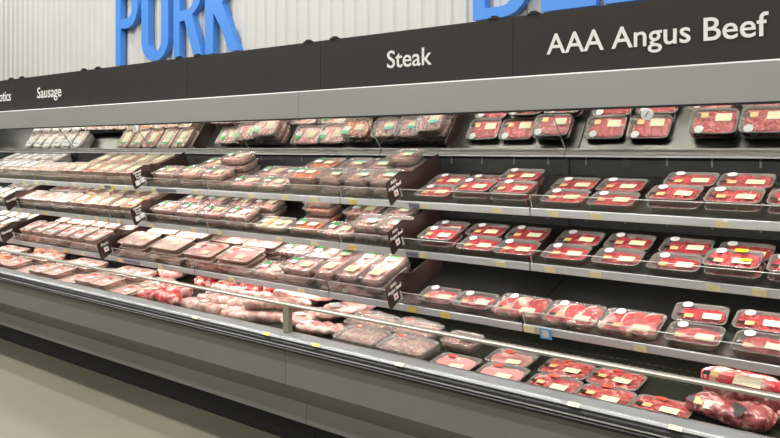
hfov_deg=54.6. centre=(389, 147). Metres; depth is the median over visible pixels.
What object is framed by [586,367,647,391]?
tray
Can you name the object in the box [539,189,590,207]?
tray
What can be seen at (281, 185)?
tray
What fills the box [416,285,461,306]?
tray
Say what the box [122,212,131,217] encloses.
tray
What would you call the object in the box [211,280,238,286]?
pack
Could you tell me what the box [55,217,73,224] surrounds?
tray
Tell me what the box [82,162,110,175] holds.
tray
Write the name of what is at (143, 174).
divider
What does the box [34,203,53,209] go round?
tray
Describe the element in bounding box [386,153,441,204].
divider
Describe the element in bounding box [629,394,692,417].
tray
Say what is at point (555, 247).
tray
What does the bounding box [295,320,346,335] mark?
rib slab
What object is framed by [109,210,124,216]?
tray
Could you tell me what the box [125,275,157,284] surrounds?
tray
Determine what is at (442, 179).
tray
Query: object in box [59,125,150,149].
mirror
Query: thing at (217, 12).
letter
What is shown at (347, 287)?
tray
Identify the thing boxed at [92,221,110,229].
tray
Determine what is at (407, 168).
tray
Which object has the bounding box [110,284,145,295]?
tray
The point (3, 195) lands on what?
tray
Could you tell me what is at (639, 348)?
price tag
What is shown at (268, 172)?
tray
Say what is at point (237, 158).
tray
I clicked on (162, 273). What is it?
pack
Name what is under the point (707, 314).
tray
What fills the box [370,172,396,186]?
tray
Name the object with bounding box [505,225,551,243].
tray
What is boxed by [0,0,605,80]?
wall
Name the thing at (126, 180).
tray
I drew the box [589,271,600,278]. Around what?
price tag
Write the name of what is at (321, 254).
meat
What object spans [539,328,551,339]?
card
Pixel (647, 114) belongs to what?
thermometer
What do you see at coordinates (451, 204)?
shelf
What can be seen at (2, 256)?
coil
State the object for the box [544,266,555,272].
price tag
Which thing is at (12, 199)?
divider
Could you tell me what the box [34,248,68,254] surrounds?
meat
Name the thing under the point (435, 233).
meat
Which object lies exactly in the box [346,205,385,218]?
tray
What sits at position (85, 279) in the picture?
tray
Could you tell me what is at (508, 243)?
tray
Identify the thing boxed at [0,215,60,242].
divider
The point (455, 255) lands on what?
shelf
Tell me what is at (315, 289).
shelf
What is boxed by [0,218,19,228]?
tray
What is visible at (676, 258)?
tray
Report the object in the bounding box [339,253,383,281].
meat
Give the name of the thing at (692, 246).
tray
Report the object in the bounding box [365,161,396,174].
tray
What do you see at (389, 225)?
tray
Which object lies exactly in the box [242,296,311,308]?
pork loin
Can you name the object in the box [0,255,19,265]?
tray
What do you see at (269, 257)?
tray
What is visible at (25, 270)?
tray
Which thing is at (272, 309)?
pork loin
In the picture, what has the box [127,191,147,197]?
tray
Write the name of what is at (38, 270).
tray
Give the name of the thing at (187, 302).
pork hock
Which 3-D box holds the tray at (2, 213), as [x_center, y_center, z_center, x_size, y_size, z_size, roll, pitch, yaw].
[-3.686,0.620,7.281,0.178,0.104,0.184,0,0,38]
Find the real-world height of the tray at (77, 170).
0.107 m
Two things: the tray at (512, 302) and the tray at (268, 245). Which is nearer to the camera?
the tray at (512, 302)
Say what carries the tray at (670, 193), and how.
in the tray at (657, 208)
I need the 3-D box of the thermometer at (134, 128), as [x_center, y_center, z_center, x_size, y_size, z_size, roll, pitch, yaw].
[-1.677,-0.128,5.020,0.172,0.050,0.035,0,0,39]
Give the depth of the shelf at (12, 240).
6.60 m
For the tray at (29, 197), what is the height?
0.099 m
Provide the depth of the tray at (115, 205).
5.86 m
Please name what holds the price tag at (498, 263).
attached to the shelf at (455, 255)
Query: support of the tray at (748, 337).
on the shelf at (610, 296)
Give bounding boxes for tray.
[0,153,23,160]
[0,161,11,165]
[0,161,20,172]
[0,172,8,177]
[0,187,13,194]
[0,188,23,199]
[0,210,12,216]
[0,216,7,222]
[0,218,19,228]
[0,245,17,252]
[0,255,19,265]
[1,247,30,255]
[1,258,31,268]
[3,264,32,269]
[5,211,22,218]
[6,161,30,172]
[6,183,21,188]
[7,153,31,161]
[7,173,18,177]
[15,161,40,173]
[16,153,40,161]
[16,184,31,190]
[16,213,33,220]
[16,265,39,272]
[17,173,29,178]
[19,190,47,201]
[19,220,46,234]
[20,202,36,207]
[21,234,34,240]
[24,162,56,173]
[24,251,54,261]
[25,153,49,161]
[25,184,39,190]
[26,173,44,178]
[28,263,60,274]
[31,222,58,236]
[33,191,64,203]
[33,236,46,241]
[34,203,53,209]
[35,153,59,161]
[35,253,65,263]
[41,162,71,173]
[42,174,60,179]
[42,266,75,277]
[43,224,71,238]
[44,272,75,279]
[45,154,70,162]
[45,238,59,243]
[50,186,72,193]
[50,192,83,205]
[51,205,72,210]
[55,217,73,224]
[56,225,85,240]
[58,162,85,173]
[58,240,72,246]
[59,174,72,180]
[60,274,85,282]
[62,257,94,268]
[66,187,91,194]
[67,218,84,225]
[69,162,97,174]
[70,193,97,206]
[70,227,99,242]
[71,175,84,181]
[72,206,84,212]
[72,241,87,248]
[73,272,109,284]
[76,260,108,271]
[76,267,109,273]
[79,220,98,227]
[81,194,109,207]
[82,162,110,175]
[82,175,96,181]
[83,207,97,214]
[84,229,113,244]
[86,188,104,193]
[86,244,97,250]
[89,275,125,288]
[90,153,116,162]
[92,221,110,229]
[93,163,122,176]
[93,282,126,290]
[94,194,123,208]
[95,176,108,182]
[95,209,110,215]
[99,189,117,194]
[103,154,130,162]
[105,223,125,232]
[106,163,135,176]
[106,265,140,276]
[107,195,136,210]
[109,176,123,183]
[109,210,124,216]
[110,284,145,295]
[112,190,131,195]
[116,154,144,162]
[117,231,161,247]
[119,163,149,177]
[119,224,138,233]
[119,238,160,252]
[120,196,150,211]
[120,249,153,257]
[121,177,132,183]
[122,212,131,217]
[122,268,156,281]
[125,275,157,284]
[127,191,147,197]
[131,154,159,163]
[139,277,175,287]
[142,192,168,200]
[145,154,174,165]
[147,227,180,235]
[150,235,195,252]
[151,243,196,257]
[151,255,185,263]
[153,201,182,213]
[154,167,184,177]
[155,212,178,220]
[156,176,180,184]
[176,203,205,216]
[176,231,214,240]
[177,167,207,178]
[177,215,203,223]
[179,177,208,186]
[182,194,210,205]
[183,241,228,258]
[184,255,218,263]
[185,260,218,268]
[194,235,217,242]
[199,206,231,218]
[201,159,229,169]
[201,168,233,180]
[201,217,230,225]
[203,176,235,187]
[204,196,234,206]
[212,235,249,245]
[215,245,265,263]
[216,253,265,269]
[218,258,266,274]
[222,152,254,163]
[225,160,256,170]
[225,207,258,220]
[226,217,259,228]
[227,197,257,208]
[229,167,258,177]
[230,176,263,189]
[243,239,285,250]
[251,199,284,211]
[255,207,285,218]
[255,262,287,278]
[256,217,294,232]
[257,167,288,178]
[257,177,292,190]
[264,243,288,254]
[264,253,283,260]
[280,243,316,258]
[282,168,307,180]
[282,256,312,263]
[283,257,321,275]
[285,270,320,283]
[289,168,325,181]
[290,180,325,190]
[292,219,327,233]
[304,201,331,204]
[306,203,340,213]
[308,158,344,170]
[308,212,343,222]
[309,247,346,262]
[317,170,340,179]
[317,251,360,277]
[318,271,343,286]
[320,171,350,184]
[321,181,350,193]
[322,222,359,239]
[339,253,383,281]
[340,270,371,290]
[341,160,371,173]
[345,172,376,185]
[346,183,377,195]
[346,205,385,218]
[349,215,386,225]
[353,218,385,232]
[355,230,386,242]
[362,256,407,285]
[364,266,408,294]
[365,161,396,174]
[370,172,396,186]
[373,187,387,196]
[379,220,399,233]
[381,234,402,245]
[386,207,418,219]
[389,151,421,164]
[392,161,422,172]
[414,184,454,200]
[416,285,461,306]
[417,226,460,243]
[419,235,462,251]
[428,173,469,184]
[429,352,481,370]
[433,220,470,234]
[443,338,481,353]
[452,178,497,195]
[452,192,492,202]
[452,290,499,312]
[456,235,501,254]
[465,223,509,237]
[468,174,500,178]
[468,174,500,182]
[475,362,529,381]
[485,348,539,368]
[489,180,537,197]
[490,188,537,204]
[493,239,540,259]
[494,293,548,318]
[498,168,544,181]
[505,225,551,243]
[526,373,583,392]
[536,177,544,188]
[538,358,595,381]
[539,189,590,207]
[541,243,591,264]
[545,300,602,326]
[551,177,600,193]
[555,230,605,249]
[575,383,636,404]
[586,191,640,210]
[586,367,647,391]
[591,247,645,269]
[595,177,647,193]
[600,308,661,337]
[603,233,656,252]
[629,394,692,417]
[645,185,703,204]
[646,252,703,275]
[647,195,703,213]
[658,237,714,256]
[663,171,719,190]
[664,321,725,350]
[671,302,729,327]
[702,248,763,273]
[703,187,765,208]
[704,197,766,216]
[704,261,765,282]
[716,172,776,192]
[719,241,775,264]
[730,330,779,361]
[731,309,779,334]
[763,182,778,201]
[766,254,779,276]
[767,189,779,209]
[767,272,779,286]
[768,206,779,218]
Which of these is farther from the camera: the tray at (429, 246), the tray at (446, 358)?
the tray at (429, 246)
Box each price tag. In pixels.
[276,237,282,241]
[297,288,304,293]
[311,197,317,201]
[311,241,317,245]
[348,199,356,204]
[348,245,356,250]
[395,362,403,366]
[407,306,416,312]
[419,203,428,208]
[419,253,428,258]
[440,312,449,318]
[492,207,502,213]
[495,261,505,267]
[523,326,534,333]
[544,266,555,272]
[548,211,559,216]
[567,401,579,407]
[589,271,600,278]
[590,213,601,219]
[633,344,646,352]
[668,424,682,431]
[706,284,720,291]
[714,220,728,227]
[752,289,766,297]
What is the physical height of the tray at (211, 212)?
0.094 m
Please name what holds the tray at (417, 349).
on the refrigerated case
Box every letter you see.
[115,0,140,65]
[141,0,172,60]
[173,0,206,57]
[205,0,242,54]
[473,0,529,20]
[541,0,599,12]
[604,0,644,4]
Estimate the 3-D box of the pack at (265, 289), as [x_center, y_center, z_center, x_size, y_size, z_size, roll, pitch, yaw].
[-0.723,0.902,4.870,0.190,0.084,0.146,0,0,10]
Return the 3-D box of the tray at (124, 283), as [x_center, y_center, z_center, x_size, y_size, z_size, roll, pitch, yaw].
[-2.016,1.000,5.416,0.210,0.064,0.188,0,0,39]
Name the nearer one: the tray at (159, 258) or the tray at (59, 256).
the tray at (159, 258)
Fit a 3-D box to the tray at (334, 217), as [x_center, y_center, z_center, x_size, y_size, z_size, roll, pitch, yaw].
[-0.402,0.428,4.691,0.245,0.097,0.148,0,0,38]
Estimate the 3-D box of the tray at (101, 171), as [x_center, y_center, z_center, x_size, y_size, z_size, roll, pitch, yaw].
[-2.241,0.171,6.013,0.178,0.107,0.184,0,0,39]
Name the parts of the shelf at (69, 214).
price rail, plate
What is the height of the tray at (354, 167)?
0.100 m
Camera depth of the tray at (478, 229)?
3.95 m
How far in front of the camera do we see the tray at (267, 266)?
4.58 m
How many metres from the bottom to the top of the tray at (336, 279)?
0.153 m
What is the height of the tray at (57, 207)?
0.099 m
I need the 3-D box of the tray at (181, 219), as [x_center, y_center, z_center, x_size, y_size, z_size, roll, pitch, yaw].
[-1.395,0.485,5.321,0.262,0.094,0.150,0,0,39]
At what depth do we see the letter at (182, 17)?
9.06 m
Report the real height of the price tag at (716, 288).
0.028 m
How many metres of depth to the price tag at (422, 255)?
3.93 m
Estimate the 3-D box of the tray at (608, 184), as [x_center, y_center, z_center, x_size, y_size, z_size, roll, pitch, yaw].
[1.071,0.179,3.493,0.215,0.080,0.135,0,0,39]
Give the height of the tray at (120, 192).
0.107 m
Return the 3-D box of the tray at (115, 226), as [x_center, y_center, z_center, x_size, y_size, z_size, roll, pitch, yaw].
[-2.154,0.616,6.032,0.178,0.106,0.184,0,0,38]
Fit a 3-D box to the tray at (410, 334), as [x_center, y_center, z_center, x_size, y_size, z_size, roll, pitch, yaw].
[0.129,0.943,3.926,0.285,0.105,0.183,0,0,39]
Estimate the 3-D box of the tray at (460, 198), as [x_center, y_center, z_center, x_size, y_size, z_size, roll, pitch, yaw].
[0.432,0.233,3.836,0.215,0.081,0.135,0,0,39]
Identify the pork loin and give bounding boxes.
[227,309,282,322]
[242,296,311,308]
[266,306,317,312]
[273,289,334,300]
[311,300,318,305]
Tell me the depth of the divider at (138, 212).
5.55 m
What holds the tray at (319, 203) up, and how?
in the tray at (314, 208)
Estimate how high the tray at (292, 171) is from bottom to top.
0.094 m
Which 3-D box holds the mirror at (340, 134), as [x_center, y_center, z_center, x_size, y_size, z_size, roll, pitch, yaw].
[-0.593,-0.133,4.903,1.209,0.298,0.239,0,0,39]
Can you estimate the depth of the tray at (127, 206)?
5.75 m
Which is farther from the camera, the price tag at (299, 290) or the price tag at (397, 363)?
the price tag at (299, 290)
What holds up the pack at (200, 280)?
on the refrigerated case
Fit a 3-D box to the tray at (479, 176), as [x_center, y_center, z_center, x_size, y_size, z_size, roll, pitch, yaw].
[0.496,0.183,3.967,0.215,0.032,0.144,0,21,40]
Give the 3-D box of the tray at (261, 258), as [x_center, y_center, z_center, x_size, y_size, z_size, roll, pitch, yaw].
[-0.950,0.712,4.816,0.315,0.086,0.174,0,0,41]
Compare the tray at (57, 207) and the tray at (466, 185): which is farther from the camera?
the tray at (57, 207)
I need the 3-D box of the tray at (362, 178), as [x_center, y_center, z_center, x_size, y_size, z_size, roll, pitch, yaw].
[-0.169,0.170,4.297,0.190,0.100,0.151,0,0,41]
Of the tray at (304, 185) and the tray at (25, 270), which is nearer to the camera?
the tray at (304, 185)
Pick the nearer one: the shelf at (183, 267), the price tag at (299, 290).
the price tag at (299, 290)
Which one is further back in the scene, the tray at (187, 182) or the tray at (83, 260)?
the tray at (83, 260)
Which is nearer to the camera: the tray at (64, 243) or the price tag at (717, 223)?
the price tag at (717, 223)
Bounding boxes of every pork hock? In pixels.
[180,297,198,308]
[192,299,211,311]
[197,291,220,301]
[205,303,230,315]
[211,284,227,293]
[211,295,235,303]
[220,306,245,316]
[221,286,245,294]
[226,297,245,306]
[237,290,257,295]
[242,304,259,309]
[254,291,273,296]
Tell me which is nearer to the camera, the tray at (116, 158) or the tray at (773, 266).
the tray at (773, 266)
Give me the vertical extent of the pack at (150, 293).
0.086 m
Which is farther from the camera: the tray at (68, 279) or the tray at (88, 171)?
the tray at (88, 171)
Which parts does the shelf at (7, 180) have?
price rail, plate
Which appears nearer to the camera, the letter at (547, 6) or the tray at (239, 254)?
the tray at (239, 254)
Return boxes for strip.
[123,259,139,264]
[156,188,176,192]
[406,252,417,256]
[408,203,419,207]
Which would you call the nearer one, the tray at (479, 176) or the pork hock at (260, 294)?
the tray at (479, 176)
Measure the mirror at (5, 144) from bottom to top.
0.298 m
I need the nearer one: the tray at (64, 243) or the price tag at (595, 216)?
the price tag at (595, 216)
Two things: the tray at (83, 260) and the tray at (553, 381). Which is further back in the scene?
the tray at (83, 260)
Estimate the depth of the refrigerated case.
3.87 m
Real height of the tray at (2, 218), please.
0.104 m
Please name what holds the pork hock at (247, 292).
on the refrigerated case
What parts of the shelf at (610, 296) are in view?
price rail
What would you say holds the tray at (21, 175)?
on the shelf at (7, 180)
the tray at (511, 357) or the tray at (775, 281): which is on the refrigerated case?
the tray at (511, 357)
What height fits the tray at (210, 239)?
0.091 m
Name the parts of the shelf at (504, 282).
price rail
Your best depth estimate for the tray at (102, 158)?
6.39 m
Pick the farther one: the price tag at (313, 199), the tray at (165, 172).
the tray at (165, 172)
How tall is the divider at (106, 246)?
0.309 m
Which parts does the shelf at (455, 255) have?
price rail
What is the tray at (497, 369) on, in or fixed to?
on the refrigerated case
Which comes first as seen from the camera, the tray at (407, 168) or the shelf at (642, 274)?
the shelf at (642, 274)
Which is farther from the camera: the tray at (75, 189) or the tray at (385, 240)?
the tray at (75, 189)
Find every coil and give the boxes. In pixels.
[0,253,12,260]
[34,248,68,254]
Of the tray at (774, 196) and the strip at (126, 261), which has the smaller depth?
the tray at (774, 196)
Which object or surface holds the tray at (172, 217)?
on the shelf at (173, 225)
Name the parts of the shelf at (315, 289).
price rail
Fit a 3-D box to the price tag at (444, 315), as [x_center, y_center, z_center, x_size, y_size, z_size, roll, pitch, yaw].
[0.270,0.820,3.700,0.054,0.028,0.011,0,0,40]
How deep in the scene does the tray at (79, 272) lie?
5.87 m
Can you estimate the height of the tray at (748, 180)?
0.080 m
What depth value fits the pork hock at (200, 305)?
4.64 m
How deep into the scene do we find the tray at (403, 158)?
4.24 m
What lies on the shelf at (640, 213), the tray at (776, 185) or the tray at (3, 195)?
the tray at (776, 185)
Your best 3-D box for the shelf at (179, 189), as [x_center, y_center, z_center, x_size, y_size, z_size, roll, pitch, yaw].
[-1.583,0.228,5.611,1.207,0.182,0.413,0,0,39]
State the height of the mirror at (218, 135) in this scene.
0.298 m
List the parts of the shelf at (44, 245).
price rail, plate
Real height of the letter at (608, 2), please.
1.017 m
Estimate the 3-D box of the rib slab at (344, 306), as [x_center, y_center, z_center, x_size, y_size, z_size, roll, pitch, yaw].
[-0.237,0.904,4.298,0.398,0.083,0.183,0,0,-28]
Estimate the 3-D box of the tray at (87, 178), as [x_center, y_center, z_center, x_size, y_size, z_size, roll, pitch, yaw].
[-2.376,0.222,6.139,0.178,0.107,0.184,0,0,40]
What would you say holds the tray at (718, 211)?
on the shelf at (640, 213)
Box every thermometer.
[132,125,137,131]
[630,108,663,120]
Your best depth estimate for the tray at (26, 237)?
6.48 m
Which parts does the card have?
white panel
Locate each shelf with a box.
[0,171,37,183]
[0,199,38,213]
[0,221,55,244]
[20,234,98,257]
[32,173,112,188]
[32,203,112,221]
[95,245,199,274]
[107,166,211,194]
[108,204,211,233]
[193,246,380,297]
[205,206,351,248]
[206,167,346,203]
[327,254,566,330]
[338,172,564,215]
[338,213,564,270]
[522,275,779,375]
[529,175,779,231]
[529,226,779,298]
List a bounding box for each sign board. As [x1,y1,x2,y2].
[0,78,15,110]
[16,68,89,109]
[90,56,186,104]
[187,39,320,98]
[321,16,512,89]
[513,0,779,76]
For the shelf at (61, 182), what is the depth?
6.23 m
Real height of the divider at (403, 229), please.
0.270 m
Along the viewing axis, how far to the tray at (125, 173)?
5.75 m
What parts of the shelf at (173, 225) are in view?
price rail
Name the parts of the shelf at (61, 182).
price rail, plate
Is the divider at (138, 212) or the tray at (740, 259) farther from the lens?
the divider at (138, 212)
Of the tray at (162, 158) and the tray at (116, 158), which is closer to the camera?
the tray at (162, 158)
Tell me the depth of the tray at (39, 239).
6.35 m
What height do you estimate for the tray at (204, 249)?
0.086 m
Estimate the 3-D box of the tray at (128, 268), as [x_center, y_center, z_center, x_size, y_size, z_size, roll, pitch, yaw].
[-1.987,0.927,5.642,0.210,0.064,0.188,0,0,39]
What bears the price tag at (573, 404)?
on the refrigerated case
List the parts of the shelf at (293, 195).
price rail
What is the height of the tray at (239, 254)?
0.086 m
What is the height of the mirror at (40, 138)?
0.298 m
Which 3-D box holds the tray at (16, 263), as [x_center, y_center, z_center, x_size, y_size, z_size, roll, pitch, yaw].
[-3.113,0.962,6.303,0.210,0.064,0.188,0,0,41]
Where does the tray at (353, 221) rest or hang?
on the shelf at (455, 255)
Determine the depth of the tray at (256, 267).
4.75 m
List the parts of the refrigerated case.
panel, kick plate, panel, mirror rail, panel, mirror rail, panel, glass rail, canopy trim, panel, kick plate, mirror rail, panel, glass post, mirror rail, panel, kick plate, panel, mirror rail, panel, glass rail, canopy trim, mirror rail, panel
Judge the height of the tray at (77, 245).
0.106 m
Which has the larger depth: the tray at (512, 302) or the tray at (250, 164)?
the tray at (250, 164)
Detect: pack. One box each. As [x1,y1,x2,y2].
[136,287,164,300]
[156,282,172,291]
[157,269,186,278]
[157,291,182,305]
[166,285,193,297]
[194,276,217,287]
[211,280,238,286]
[239,283,262,291]
[263,287,274,293]
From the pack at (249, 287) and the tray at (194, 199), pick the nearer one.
the pack at (249, 287)
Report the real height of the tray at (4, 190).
0.105 m
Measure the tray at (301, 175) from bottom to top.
0.097 m
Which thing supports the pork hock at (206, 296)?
on the refrigerated case
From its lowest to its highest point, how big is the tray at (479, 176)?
0.079 m
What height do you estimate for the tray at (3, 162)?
0.105 m
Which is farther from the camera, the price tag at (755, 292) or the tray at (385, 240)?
the tray at (385, 240)
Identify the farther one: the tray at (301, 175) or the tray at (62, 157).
the tray at (62, 157)
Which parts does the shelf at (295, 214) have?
price rail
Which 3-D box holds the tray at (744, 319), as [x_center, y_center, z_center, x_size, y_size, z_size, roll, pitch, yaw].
[1.482,0.699,3.005,0.215,0.077,0.135,0,0,39]
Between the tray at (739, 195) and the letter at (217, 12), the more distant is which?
the letter at (217, 12)
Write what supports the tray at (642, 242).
on the shelf at (642, 274)
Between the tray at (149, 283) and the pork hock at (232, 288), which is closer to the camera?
the pork hock at (232, 288)
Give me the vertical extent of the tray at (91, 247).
0.106 m
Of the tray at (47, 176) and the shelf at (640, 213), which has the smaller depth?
the shelf at (640, 213)
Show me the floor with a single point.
(42, 395)
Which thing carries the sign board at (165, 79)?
on the refrigerated case
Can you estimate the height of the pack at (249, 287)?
0.086 m
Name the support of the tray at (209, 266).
on the shelf at (315, 289)
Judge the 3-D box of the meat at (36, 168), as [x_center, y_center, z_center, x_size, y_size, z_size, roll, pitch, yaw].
[-3.098,0.177,6.699,0.290,0.099,0.169,0,0,37]
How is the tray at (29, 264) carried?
on the refrigerated case
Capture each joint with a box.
[685,390,777,431]
[701,366,779,393]
[703,386,779,412]
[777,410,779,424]
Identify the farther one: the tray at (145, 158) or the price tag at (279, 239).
the tray at (145, 158)
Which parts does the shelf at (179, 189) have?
price rail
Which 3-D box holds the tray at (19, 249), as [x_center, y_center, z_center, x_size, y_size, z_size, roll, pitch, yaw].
[-3.338,0.927,6.742,0.210,0.064,0.188,0,0,38]
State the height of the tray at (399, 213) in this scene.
0.100 m
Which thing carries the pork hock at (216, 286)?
on the refrigerated case
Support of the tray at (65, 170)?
in the tray at (64, 177)
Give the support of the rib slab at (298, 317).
on the refrigerated case
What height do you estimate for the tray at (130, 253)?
0.091 m
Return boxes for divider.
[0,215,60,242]
[4,185,55,210]
[97,226,152,259]
[130,152,188,189]
[130,193,187,224]
[385,259,443,309]
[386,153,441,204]
[387,209,443,254]
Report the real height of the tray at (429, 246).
0.078 m
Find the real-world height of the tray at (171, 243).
0.091 m
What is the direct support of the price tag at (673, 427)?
on the refrigerated case
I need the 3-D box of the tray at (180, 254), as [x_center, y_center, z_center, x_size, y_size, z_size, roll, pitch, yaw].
[-1.508,0.705,5.270,0.330,0.091,0.178,0,0,39]
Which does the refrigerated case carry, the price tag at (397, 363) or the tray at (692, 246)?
the price tag at (397, 363)
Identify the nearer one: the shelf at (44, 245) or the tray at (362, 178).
the tray at (362, 178)
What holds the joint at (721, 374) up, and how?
on the joint at (774, 404)
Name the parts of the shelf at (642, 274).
price rail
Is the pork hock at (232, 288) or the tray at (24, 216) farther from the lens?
the tray at (24, 216)
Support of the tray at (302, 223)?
on the shelf at (295, 214)
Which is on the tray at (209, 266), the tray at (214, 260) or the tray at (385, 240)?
the tray at (214, 260)
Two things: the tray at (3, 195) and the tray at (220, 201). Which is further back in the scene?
the tray at (3, 195)
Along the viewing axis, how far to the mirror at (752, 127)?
3.42 m
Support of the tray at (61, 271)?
on the tray at (72, 274)
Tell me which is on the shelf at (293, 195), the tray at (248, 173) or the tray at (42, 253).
the tray at (248, 173)
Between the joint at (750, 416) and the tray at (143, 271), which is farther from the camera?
the tray at (143, 271)
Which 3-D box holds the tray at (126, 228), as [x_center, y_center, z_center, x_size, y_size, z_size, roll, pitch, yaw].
[-1.998,0.614,5.909,0.178,0.106,0.184,0,0,41]
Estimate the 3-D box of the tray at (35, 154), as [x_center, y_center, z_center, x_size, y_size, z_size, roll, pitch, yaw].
[-3.453,0.104,7.235,0.178,0.105,0.183,0,0,41]
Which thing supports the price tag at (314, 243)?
attached to the shelf at (295, 214)
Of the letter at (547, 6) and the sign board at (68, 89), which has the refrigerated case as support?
the sign board at (68, 89)
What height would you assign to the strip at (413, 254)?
0.023 m
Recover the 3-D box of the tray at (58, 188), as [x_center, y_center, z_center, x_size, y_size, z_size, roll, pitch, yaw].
[-2.917,0.362,6.792,0.290,0.099,0.169,0,0,38]
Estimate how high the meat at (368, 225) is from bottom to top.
0.100 m
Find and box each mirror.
[0,128,74,149]
[0,134,12,149]
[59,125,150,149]
[135,122,249,149]
[234,117,380,150]
[366,111,564,150]
[552,104,779,151]
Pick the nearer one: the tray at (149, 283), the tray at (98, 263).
the tray at (149, 283)
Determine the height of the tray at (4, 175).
0.105 m
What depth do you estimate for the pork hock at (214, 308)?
4.54 m
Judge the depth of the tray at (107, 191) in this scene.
6.25 m
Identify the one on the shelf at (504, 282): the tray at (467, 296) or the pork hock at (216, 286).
the tray at (467, 296)
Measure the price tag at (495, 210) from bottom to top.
0.028 m
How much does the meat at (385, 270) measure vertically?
0.153 m
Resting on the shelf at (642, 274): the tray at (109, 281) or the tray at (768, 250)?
the tray at (768, 250)
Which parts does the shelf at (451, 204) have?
price rail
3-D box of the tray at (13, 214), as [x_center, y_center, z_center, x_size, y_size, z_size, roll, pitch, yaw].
[-3.510,0.620,7.138,0.178,0.104,0.184,0,0,38]
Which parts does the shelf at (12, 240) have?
price rail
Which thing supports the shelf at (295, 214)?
attached to the refrigerated case
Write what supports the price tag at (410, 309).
attached to the shelf at (504, 282)
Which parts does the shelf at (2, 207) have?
price rail, plate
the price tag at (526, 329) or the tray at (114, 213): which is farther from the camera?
the tray at (114, 213)
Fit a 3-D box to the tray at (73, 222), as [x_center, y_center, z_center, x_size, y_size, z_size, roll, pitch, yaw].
[-2.612,0.614,6.409,0.178,0.106,0.184,0,0,39]
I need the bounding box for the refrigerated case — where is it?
[0,59,779,437]
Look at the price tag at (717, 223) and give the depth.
3.01 m
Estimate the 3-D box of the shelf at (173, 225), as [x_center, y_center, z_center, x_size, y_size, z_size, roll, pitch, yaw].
[-1.583,0.486,5.611,1.207,0.182,0.413,0,0,39]
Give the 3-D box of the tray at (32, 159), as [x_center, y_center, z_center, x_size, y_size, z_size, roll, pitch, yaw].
[-3.312,0.104,7.118,0.178,0.105,0.183,0,0,38]
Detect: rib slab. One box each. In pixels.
[280,310,340,325]
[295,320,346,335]
[315,301,376,317]
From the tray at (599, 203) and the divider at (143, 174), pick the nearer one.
the tray at (599, 203)
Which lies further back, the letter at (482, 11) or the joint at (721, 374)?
the letter at (482, 11)
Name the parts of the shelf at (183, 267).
price rail, plate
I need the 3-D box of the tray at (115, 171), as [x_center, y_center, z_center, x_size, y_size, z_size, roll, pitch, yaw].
[-2.099,0.172,5.895,0.178,0.107,0.184,0,0,40]
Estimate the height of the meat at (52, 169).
0.099 m
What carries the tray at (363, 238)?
on the shelf at (455, 255)
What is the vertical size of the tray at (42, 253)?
0.064 m
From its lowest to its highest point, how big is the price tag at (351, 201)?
0.028 m
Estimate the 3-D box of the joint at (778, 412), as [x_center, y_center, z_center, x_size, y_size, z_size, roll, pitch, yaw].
[1.506,0.963,2.621,0.190,0.081,0.336,0,0,-28]
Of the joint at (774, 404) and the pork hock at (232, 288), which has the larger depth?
the pork hock at (232, 288)
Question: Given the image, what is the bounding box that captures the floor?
[0,339,280,437]
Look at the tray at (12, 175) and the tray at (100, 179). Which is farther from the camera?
the tray at (12, 175)
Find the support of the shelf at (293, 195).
attached to the refrigerated case
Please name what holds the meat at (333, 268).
in the tray at (336, 279)
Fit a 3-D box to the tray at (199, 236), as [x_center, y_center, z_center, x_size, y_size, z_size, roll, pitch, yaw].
[-1.358,0.599,5.367,0.330,0.091,0.178,0,0,40]
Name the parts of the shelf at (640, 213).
price rail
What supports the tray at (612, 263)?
on the shelf at (642, 274)
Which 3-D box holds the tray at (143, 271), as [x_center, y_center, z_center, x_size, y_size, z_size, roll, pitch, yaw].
[-1.825,0.927,5.513,0.210,0.064,0.188,0,0,39]
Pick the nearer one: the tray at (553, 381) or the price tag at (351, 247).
the tray at (553, 381)
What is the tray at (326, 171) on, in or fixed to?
on the shelf at (293, 195)
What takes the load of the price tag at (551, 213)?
attached to the shelf at (640, 213)
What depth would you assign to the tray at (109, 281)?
5.39 m
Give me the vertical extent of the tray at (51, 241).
0.106 m
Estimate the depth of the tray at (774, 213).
2.92 m
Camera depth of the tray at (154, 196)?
5.84 m
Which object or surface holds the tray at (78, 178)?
on the shelf at (61, 182)
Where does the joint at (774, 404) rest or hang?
on the refrigerated case
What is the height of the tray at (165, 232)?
0.091 m

